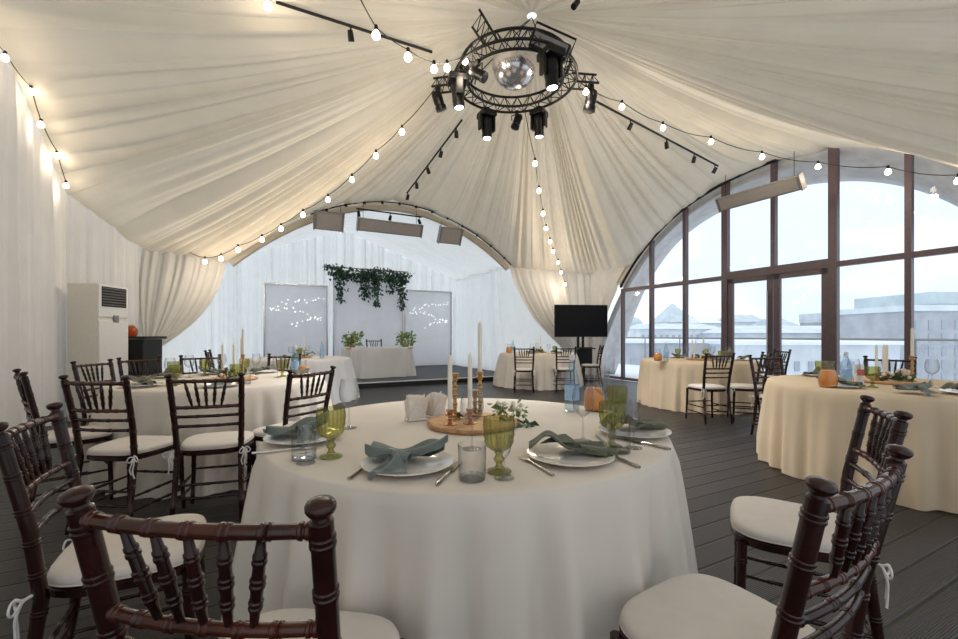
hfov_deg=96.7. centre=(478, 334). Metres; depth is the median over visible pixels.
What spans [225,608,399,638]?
cushion
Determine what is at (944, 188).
shell
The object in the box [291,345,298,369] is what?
water bottle
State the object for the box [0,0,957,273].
ceiling
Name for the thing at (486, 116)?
lamp
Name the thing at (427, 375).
stage platform
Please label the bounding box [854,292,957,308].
building
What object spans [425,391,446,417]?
gift bag
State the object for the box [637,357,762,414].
tablecloth
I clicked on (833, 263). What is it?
window
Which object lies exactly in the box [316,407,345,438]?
bowl
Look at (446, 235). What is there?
heater
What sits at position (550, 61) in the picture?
lamp
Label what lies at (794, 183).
heater
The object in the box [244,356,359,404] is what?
tablecloth
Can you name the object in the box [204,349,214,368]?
chair
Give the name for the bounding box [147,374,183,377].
dinner plate
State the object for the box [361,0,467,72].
string lights
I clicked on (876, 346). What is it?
taper candle
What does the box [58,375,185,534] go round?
chair
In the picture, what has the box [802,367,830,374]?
napkin
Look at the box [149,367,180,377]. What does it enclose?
napkin
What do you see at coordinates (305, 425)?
napkin
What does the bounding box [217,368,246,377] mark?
greenery sprig
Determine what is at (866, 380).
wooden tray
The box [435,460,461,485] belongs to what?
table knife
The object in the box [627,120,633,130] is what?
track spotlight
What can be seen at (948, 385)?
napkin
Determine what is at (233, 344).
taper candle
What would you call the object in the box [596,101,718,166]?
track
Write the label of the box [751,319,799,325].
building
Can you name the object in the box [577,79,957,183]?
string lights
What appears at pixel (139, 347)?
base cabinet
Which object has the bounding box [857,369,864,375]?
print
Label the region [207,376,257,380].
wooden tray
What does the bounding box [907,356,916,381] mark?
candle holder
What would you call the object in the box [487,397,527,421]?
greenery sprig
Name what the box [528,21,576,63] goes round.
truss
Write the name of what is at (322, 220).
heater
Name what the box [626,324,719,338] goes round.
building
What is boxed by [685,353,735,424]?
chair
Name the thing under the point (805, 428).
tablecloth
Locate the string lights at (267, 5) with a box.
[264,0,271,11]
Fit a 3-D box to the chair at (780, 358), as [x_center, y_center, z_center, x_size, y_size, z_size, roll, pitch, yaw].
[3.373,0.693,4.775,0.480,0.929,0.484,0,0,-6]
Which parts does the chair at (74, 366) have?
post, rail, post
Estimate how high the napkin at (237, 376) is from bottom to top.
0.088 m
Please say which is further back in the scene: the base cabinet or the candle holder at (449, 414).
the base cabinet
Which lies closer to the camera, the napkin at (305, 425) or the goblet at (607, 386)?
the napkin at (305, 425)
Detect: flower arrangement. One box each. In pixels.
[341,331,363,346]
[394,330,416,346]
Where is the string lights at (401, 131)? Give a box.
[191,72,445,263]
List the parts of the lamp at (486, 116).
yoke arm, yoke arm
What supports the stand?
on the floor
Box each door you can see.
[728,274,773,375]
[774,268,827,375]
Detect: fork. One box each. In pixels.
[252,446,315,454]
[347,468,362,479]
[518,456,554,476]
[595,434,614,447]
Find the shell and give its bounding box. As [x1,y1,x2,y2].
[601,147,957,373]
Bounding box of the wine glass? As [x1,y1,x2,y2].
[460,390,483,448]
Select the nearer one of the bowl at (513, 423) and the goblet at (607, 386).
the bowl at (513, 423)
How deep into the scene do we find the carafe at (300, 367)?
4.12 m
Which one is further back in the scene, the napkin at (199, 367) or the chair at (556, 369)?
the chair at (556, 369)
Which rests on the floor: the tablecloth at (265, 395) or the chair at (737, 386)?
the chair at (737, 386)
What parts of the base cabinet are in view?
door, door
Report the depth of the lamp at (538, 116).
5.82 m
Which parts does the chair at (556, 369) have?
post, seat, post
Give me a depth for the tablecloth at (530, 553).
1.14 m
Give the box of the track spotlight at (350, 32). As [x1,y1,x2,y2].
[347,27,354,41]
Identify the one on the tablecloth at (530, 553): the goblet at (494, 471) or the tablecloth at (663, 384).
the goblet at (494, 471)
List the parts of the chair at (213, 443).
post, leg, rail, rail, rail, rail, seat, post, leg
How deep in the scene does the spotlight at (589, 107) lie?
5.32 m
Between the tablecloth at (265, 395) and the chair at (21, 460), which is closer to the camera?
the chair at (21, 460)
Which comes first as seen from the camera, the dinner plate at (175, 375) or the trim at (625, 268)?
the dinner plate at (175, 375)
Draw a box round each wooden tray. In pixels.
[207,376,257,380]
[427,412,518,434]
[686,358,711,360]
[853,378,919,384]
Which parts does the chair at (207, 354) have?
post, post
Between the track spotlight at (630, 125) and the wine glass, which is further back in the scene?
the track spotlight at (630, 125)
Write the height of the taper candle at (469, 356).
0.242 m
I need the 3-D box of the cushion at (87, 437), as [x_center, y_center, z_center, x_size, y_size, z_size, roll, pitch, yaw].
[-2.844,0.690,2.986,0.398,0.044,0.386,0,0,38]
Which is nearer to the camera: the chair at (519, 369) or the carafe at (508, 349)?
the chair at (519, 369)
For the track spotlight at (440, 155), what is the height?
0.154 m
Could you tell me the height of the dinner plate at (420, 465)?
0.021 m
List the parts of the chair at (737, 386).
leg, seat, post, post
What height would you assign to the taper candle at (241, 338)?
0.242 m
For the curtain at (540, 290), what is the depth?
11.22 m
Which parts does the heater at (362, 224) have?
heating panel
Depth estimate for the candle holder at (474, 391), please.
2.04 m
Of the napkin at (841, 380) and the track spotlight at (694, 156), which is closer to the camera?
the napkin at (841, 380)
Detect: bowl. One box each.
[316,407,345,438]
[483,415,514,451]
[598,400,625,430]
[864,366,880,379]
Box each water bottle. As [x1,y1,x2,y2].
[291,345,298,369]
[565,355,578,400]
[663,342,668,357]
[840,352,851,378]
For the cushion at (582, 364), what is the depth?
9.69 m
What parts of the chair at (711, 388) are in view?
leg, post, seat, leg, rail, rail, rail, post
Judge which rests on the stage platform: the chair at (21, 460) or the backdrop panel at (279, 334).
the backdrop panel at (279, 334)
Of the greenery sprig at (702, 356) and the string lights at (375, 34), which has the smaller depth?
the string lights at (375, 34)
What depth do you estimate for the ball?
5.14 m
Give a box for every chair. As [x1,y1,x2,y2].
[0,402,206,638]
[12,368,113,502]
[57,484,403,638]
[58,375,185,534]
[70,359,115,458]
[116,356,161,380]
[162,372,256,521]
[179,354,220,373]
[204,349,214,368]
[245,365,335,497]
[267,353,301,370]
[366,339,381,346]
[512,347,535,392]
[553,346,576,392]
[581,345,603,385]
[610,444,913,638]
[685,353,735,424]
[727,352,772,421]
[730,395,912,638]
[748,354,784,434]
[762,349,791,381]
[863,355,916,377]
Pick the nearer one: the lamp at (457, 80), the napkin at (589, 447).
the napkin at (589, 447)
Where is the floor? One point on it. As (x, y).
(718, 459)
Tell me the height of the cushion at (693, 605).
0.044 m
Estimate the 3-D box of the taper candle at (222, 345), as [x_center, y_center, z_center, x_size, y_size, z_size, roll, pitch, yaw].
[-2.330,0.198,3.870,0.021,0.242,0.021,0,0,0]
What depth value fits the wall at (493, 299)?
12.49 m
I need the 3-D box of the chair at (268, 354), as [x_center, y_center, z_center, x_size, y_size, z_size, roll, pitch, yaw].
[-2.418,0.693,5.094,0.480,0.929,0.484,0,0,0]
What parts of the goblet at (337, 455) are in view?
stem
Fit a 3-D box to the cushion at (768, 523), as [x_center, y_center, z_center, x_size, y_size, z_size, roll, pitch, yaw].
[1.159,0.690,1.581,0.386,0.044,0.398,0,0,30]
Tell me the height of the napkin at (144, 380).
0.080 m
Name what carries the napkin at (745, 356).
on the dinner plate
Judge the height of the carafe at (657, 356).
0.196 m
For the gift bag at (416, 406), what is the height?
0.127 m
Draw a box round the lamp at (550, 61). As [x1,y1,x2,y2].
[537,42,565,90]
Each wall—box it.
[0,48,65,438]
[66,193,141,416]
[141,310,207,374]
[142,200,510,265]
[206,231,455,371]
[452,267,561,370]
[590,266,629,377]
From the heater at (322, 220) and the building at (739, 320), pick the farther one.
the building at (739, 320)
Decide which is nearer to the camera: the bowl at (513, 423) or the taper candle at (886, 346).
the bowl at (513, 423)
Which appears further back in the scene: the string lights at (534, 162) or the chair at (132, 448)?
the string lights at (534, 162)
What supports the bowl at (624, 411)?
on the goblet at (617, 446)
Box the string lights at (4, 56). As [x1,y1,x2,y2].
[0,47,68,188]
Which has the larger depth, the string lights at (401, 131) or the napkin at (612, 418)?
the string lights at (401, 131)
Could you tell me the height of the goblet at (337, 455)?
0.163 m
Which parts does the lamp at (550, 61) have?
yoke arm, yoke arm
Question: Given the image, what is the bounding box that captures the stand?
[576,337,597,381]
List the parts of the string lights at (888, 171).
bulb, bulb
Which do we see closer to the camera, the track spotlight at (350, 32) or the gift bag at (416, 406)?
the gift bag at (416, 406)
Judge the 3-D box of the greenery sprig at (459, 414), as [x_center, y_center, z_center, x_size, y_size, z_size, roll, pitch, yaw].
[-0.070,0.366,1.981,0.111,0.052,0.130,0,0,22]
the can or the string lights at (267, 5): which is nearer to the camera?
the can
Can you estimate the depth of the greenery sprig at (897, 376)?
3.55 m
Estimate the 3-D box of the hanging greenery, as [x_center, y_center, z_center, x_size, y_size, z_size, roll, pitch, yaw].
[-3.249,-1.412,12.893,2.828,1.363,0.400,0,0,-27]
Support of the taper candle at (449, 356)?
on the candle holder at (449, 414)
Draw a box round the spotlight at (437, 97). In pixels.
[432,87,446,112]
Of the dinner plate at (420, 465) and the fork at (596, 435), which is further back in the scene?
the fork at (596, 435)
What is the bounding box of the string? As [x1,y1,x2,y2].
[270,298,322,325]
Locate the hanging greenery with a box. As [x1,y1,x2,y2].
[323,263,413,310]
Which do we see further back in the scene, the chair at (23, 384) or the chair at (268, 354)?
the chair at (268, 354)
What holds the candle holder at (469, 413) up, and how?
on the wooden tray at (435, 423)
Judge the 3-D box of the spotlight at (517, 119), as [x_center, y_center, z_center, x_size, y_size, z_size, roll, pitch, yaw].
[0.523,-3.017,5.986,0.159,0.264,0.120,0,0,-22]
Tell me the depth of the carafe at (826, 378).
3.28 m
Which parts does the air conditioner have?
panel, panel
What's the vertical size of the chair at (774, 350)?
0.929 m
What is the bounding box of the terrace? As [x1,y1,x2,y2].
[603,364,639,381]
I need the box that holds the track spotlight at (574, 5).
[571,0,579,9]
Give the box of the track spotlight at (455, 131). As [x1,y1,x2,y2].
[454,128,458,137]
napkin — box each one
[128,375,156,386]
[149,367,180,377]
[198,366,227,372]
[207,375,238,387]
[250,364,276,370]
[263,410,328,446]
[293,368,308,373]
[365,434,447,479]
[529,430,618,458]
[599,413,669,429]
[737,355,748,358]
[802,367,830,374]
[838,377,865,387]
[892,380,937,395]
[940,382,957,389]
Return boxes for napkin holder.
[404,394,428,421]
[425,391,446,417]
[895,368,910,380]
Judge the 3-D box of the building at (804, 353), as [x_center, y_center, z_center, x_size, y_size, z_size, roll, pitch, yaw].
[28.606,7.831,42.000,14.362,14.648,12.600,0,0,0]
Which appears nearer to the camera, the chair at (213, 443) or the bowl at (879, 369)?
the chair at (213, 443)
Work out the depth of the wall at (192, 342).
8.76 m
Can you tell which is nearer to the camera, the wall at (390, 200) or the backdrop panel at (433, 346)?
the wall at (390, 200)
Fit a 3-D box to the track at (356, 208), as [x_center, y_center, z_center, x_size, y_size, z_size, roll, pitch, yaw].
[-1.908,-2.625,9.161,1.420,0.028,0.032,0,0,-27]
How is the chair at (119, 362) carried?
on the floor
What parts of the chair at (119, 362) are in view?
post, rail, post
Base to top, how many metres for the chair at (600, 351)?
0.929 m
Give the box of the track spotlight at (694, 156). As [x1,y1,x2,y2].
[691,154,695,162]
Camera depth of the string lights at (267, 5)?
4.12 m
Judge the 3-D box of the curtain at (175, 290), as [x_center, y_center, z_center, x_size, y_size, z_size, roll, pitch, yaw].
[-5.171,-0.170,7.392,1.321,2.650,0.607,0,0,-27]
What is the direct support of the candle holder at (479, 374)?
on the wooden tray at (435, 423)
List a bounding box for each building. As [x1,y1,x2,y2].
[619,339,708,364]
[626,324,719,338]
[630,317,642,325]
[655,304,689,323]
[681,315,720,326]
[701,326,820,337]
[702,339,903,374]
[718,315,762,325]
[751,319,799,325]
[799,313,820,325]
[840,305,957,380]
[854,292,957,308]
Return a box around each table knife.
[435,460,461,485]
[615,437,670,449]
[616,457,640,467]
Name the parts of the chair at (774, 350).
post, post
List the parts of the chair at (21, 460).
post, rail, rail, rail, rail, post, seat, leg, leg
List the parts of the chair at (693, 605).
leg, seat, post, rail, rail, rail, rail, post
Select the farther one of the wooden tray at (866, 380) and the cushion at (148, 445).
the wooden tray at (866, 380)
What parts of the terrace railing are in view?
rail, post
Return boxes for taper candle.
[221,344,223,369]
[233,344,234,368]
[240,338,241,363]
[242,328,243,354]
[448,355,451,409]
[468,355,471,408]
[478,322,481,371]
[875,344,877,372]
[882,345,885,372]
[885,345,887,370]
[910,328,913,355]
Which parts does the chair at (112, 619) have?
post, rail, rail, rail, post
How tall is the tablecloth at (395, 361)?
0.725 m
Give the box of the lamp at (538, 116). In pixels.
[529,106,547,137]
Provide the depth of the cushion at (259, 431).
3.02 m
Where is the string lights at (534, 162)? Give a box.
[524,109,565,285]
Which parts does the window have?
arch rail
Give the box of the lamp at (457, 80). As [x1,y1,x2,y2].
[447,70,468,109]
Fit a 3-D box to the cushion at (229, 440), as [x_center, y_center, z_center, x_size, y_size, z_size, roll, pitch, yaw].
[-1.725,0.690,2.813,0.398,0.044,0.386,0,0,-17]
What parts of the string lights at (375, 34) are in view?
bulb, bulb, bulb, bulb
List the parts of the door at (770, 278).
handle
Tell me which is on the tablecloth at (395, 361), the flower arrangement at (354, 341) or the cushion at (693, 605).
the flower arrangement at (354, 341)
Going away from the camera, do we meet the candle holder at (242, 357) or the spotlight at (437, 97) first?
the candle holder at (242, 357)
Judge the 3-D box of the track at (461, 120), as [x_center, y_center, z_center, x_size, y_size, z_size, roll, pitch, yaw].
[-0.863,-3.104,7.620,0.032,0.462,2.407,0,0,-30]
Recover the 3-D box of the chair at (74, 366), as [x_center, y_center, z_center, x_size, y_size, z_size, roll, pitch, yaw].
[-3.354,0.693,3.932,0.484,0.929,0.480,0,0,-1]
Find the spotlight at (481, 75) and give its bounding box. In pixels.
[469,58,487,83]
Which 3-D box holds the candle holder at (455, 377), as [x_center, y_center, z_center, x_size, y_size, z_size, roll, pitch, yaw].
[-0.110,0.280,1.950,0.062,0.210,0.062,0,0,0]
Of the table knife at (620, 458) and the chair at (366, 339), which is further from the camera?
the chair at (366, 339)
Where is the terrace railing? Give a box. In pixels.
[626,337,957,377]
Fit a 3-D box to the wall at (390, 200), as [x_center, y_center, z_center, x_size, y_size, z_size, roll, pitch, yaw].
[-2.116,-2.387,9.369,8.600,2.176,0.001,0,0,-27]
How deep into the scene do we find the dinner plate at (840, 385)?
3.26 m
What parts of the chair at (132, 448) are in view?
post, rail, rail, rail, rail, leg, post, seat, leg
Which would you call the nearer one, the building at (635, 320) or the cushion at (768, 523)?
the cushion at (768, 523)
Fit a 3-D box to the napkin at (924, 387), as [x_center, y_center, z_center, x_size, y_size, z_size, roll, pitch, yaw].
[3.026,0.358,2.924,0.263,0.088,0.239,0,0,-6]
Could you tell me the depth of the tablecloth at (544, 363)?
9.03 m
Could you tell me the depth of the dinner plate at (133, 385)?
3.35 m
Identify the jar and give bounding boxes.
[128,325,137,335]
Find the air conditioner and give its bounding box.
[67,283,127,421]
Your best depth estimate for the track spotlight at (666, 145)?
6.96 m
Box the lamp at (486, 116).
[477,106,496,140]
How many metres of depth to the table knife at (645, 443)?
1.56 m
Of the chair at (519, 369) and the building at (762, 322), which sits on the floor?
the chair at (519, 369)
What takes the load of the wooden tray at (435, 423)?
on the tablecloth at (530, 553)
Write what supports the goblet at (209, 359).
on the tablecloth at (265, 395)
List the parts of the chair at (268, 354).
post, rail, post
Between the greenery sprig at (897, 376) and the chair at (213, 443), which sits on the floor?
the chair at (213, 443)
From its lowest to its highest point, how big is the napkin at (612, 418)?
0.080 m
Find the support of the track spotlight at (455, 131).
attached to the track at (461, 120)
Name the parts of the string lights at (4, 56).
bulb, bulb, bulb, bulb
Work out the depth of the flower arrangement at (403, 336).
10.72 m
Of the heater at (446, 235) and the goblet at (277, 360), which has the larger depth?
the heater at (446, 235)
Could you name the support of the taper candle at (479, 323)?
on the candle holder at (479, 374)
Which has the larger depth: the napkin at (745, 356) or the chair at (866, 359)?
the napkin at (745, 356)
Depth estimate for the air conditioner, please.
5.69 m
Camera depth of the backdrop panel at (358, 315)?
12.97 m
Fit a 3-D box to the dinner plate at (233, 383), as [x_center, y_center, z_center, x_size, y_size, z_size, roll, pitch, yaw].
[-2.030,0.396,3.347,0.284,0.021,0.284,0,0,0]
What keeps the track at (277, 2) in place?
attached to the ceiling at (202, 128)
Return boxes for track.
[276,1,432,52]
[356,208,421,217]
[406,119,462,192]
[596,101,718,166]
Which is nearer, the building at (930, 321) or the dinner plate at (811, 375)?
the dinner plate at (811, 375)
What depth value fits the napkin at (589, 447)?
1.41 m
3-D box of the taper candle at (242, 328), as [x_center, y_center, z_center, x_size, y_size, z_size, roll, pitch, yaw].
[-2.100,0.053,3.790,0.021,0.242,0.021,0,0,0]
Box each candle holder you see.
[240,355,246,377]
[443,409,456,425]
[452,373,461,419]
[463,408,476,424]
[472,389,477,413]
[474,372,485,416]
[872,373,880,380]
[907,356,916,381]
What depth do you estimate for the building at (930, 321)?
55.00 m
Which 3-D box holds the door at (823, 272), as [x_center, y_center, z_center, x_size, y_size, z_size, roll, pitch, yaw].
[5.553,0.015,7.353,0.060,2.230,0.833,0,0,-27]
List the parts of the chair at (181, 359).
post, rail, rail, post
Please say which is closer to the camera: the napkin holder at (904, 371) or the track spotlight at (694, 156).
the napkin holder at (904, 371)
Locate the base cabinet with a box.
[128,336,166,377]
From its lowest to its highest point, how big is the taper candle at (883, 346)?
0.242 m
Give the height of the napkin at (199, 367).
0.088 m
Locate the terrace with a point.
(631, 371)
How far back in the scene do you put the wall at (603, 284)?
11.46 m
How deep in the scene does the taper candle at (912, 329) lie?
3.53 m
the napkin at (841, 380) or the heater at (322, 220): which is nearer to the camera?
the napkin at (841, 380)
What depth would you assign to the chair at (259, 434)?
3.00 m
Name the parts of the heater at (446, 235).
heating panel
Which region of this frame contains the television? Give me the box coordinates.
[554,305,607,336]
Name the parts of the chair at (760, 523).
leg, leg, seat, rail, post, rail, rail, rail, post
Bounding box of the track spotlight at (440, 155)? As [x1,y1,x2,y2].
[438,149,442,157]
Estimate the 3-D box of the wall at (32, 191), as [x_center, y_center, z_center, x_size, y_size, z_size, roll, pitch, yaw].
[-3.783,-1.204,2.075,0.233,4.719,8.750,0,0,-27]
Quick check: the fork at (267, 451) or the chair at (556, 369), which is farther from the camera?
the chair at (556, 369)
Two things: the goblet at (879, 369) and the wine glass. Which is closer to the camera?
the wine glass
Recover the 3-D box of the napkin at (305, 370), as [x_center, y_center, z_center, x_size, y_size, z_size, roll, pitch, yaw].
[-1.732,0.355,4.159,0.148,0.080,0.285,0,0,-20]
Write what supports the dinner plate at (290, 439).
on the tablecloth at (530, 553)
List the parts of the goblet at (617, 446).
stem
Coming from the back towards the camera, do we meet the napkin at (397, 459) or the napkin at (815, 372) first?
the napkin at (815, 372)
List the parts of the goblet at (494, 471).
stem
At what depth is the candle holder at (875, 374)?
3.57 m
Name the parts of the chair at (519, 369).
post, rail, post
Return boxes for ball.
[492,30,536,90]
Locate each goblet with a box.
[168,365,181,384]
[199,359,210,375]
[277,360,287,376]
[316,407,345,459]
[483,415,514,475]
[598,400,625,449]
[607,386,627,414]
[864,366,880,387]
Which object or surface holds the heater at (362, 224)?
hanging from the ceiling at (202, 128)
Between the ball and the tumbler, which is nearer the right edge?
the ball
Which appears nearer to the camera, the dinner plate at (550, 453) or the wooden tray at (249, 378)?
the dinner plate at (550, 453)
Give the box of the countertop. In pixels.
[128,336,166,338]
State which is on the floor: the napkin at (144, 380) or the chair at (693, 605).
the chair at (693, 605)
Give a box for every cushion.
[47,425,111,443]
[47,514,206,585]
[87,435,172,455]
[181,431,253,450]
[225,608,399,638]
[252,421,293,435]
[514,367,531,370]
[553,367,572,369]
[582,364,598,365]
[620,573,814,638]
[688,384,725,388]
[730,383,761,388]
[731,496,836,551]
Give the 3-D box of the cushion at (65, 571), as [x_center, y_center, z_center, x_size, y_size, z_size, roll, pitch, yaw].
[-1.131,0.690,1.405,0.386,0.044,0.398,0,0,-29]
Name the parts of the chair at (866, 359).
post, rail, post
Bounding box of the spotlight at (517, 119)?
[511,110,522,130]
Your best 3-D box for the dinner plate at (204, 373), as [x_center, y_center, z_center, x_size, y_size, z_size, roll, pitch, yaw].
[-2.764,0.396,4.436,0.284,0.021,0.284,0,0,0]
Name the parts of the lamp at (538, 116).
yoke arm, yoke arm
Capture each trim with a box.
[228,203,509,269]
[617,183,719,287]
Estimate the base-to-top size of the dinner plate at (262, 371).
0.021 m
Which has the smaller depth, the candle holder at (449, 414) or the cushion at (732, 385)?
the candle holder at (449, 414)
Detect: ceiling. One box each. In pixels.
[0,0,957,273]
[258,206,501,279]
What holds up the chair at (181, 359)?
on the floor
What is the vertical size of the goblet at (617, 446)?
0.163 m
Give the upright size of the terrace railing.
1.106 m
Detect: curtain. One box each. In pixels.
[139,249,225,345]
[509,266,591,374]
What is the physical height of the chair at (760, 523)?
0.929 m
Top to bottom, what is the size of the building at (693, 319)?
20.578 m
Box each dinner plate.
[121,382,163,387]
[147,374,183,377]
[198,372,217,374]
[199,382,237,387]
[249,370,278,372]
[263,427,341,445]
[360,448,453,475]
[526,442,614,466]
[598,422,671,438]
[799,373,818,376]
[818,383,858,387]
[939,389,957,394]
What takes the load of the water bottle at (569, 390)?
on the tablecloth at (530, 553)
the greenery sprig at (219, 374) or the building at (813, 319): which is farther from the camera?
the building at (813, 319)
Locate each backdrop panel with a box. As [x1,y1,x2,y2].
[263,282,327,356]
[333,272,403,355]
[404,289,453,366]
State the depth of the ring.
5.16 m
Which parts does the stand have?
panel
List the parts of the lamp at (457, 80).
yoke arm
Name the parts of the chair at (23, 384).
rail, post, rail, post, seat, leg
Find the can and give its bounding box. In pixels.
[854,364,864,384]
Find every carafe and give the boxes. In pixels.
[298,366,306,373]
[506,347,511,352]
[583,375,604,411]
[654,351,661,360]
[818,370,838,387]
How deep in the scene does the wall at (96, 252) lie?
6.46 m
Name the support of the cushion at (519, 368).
on the chair at (519, 369)
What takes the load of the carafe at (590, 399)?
on the tablecloth at (530, 553)
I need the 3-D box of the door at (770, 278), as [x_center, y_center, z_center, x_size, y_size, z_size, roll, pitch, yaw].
[5.124,0.015,8.096,0.143,2.230,0.833,0,0,-27]
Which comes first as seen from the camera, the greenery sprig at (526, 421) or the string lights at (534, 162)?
the greenery sprig at (526, 421)
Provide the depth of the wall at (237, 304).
12.47 m
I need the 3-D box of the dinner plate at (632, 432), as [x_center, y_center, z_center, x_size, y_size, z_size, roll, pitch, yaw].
[0.636,0.396,1.749,0.284,0.021,0.284,0,0,0]
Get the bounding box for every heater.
[313,206,344,232]
[356,210,422,237]
[436,225,463,245]
[715,151,806,212]
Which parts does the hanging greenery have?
support rod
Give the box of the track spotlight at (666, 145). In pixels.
[664,139,668,148]
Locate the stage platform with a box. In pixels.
[357,365,494,387]
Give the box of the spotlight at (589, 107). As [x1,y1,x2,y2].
[583,84,597,113]
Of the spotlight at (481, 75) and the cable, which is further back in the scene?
the cable
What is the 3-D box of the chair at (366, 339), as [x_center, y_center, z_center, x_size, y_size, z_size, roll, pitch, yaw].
[-2.658,0.573,10.965,0.480,0.929,0.484,0,0,-27]
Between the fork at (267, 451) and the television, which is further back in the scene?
the television
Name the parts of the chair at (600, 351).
seat, post, post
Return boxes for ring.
[431,9,598,113]
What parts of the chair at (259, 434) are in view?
leg, seat, post, rail, rail, rail, rail, post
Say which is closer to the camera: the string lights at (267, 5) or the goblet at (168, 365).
the goblet at (168, 365)
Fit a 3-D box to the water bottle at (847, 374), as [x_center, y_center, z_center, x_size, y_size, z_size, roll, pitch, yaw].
[2.946,0.271,3.420,0.078,0.270,0.078,0,0,0]
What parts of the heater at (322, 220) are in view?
heating panel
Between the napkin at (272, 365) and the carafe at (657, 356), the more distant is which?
the carafe at (657, 356)
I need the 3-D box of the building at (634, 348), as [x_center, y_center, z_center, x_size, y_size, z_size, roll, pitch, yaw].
[15.117,7.808,46.000,15.474,14.695,12.600,0,0,0]
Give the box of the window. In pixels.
[604,147,957,381]
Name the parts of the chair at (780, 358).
post, rail, rail, post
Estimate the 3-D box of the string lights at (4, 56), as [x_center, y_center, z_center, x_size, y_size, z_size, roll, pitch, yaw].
[-5.061,-2.453,4.815,0.066,1.000,2.142,0,0,-27]
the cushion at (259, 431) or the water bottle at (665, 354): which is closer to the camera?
the cushion at (259, 431)
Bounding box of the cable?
[310,201,511,264]
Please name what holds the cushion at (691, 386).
on the chair at (711, 388)
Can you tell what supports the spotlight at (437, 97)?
hanging from the ring
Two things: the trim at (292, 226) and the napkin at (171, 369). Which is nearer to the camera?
the napkin at (171, 369)
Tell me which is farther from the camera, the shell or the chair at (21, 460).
the shell
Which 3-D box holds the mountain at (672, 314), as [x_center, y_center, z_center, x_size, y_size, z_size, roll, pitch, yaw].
[57.183,2.930,126.000,8.873,24.451,12.600,0,0,0]
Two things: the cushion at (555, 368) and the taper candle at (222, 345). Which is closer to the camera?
the taper candle at (222, 345)
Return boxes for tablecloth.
[81,372,333,499]
[218,398,697,638]
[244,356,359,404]
[340,346,415,378]
[493,351,583,390]
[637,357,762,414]
[756,375,957,513]
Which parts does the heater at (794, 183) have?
heating panel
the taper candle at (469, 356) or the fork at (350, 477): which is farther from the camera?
the taper candle at (469, 356)
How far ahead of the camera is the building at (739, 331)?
86.67 m
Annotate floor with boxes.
[0,377,957,638]
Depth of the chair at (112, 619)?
0.62 m
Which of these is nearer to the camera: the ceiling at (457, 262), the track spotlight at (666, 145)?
the track spotlight at (666, 145)
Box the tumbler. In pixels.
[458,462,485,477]
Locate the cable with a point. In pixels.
(364, 202)
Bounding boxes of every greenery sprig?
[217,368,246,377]
[457,408,476,416]
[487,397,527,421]
[516,417,539,428]
[696,354,710,358]
[878,370,917,380]
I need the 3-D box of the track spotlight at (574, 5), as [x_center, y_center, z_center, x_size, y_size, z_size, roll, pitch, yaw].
[1.048,-3.623,4.615,0.114,0.198,0.067,0,0,-27]
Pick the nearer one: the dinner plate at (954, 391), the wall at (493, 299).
the dinner plate at (954, 391)
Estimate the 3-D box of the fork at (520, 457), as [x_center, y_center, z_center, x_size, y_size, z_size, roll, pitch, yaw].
[0.176,0.402,1.320,0.021,0.011,0.202,0,0,-22]

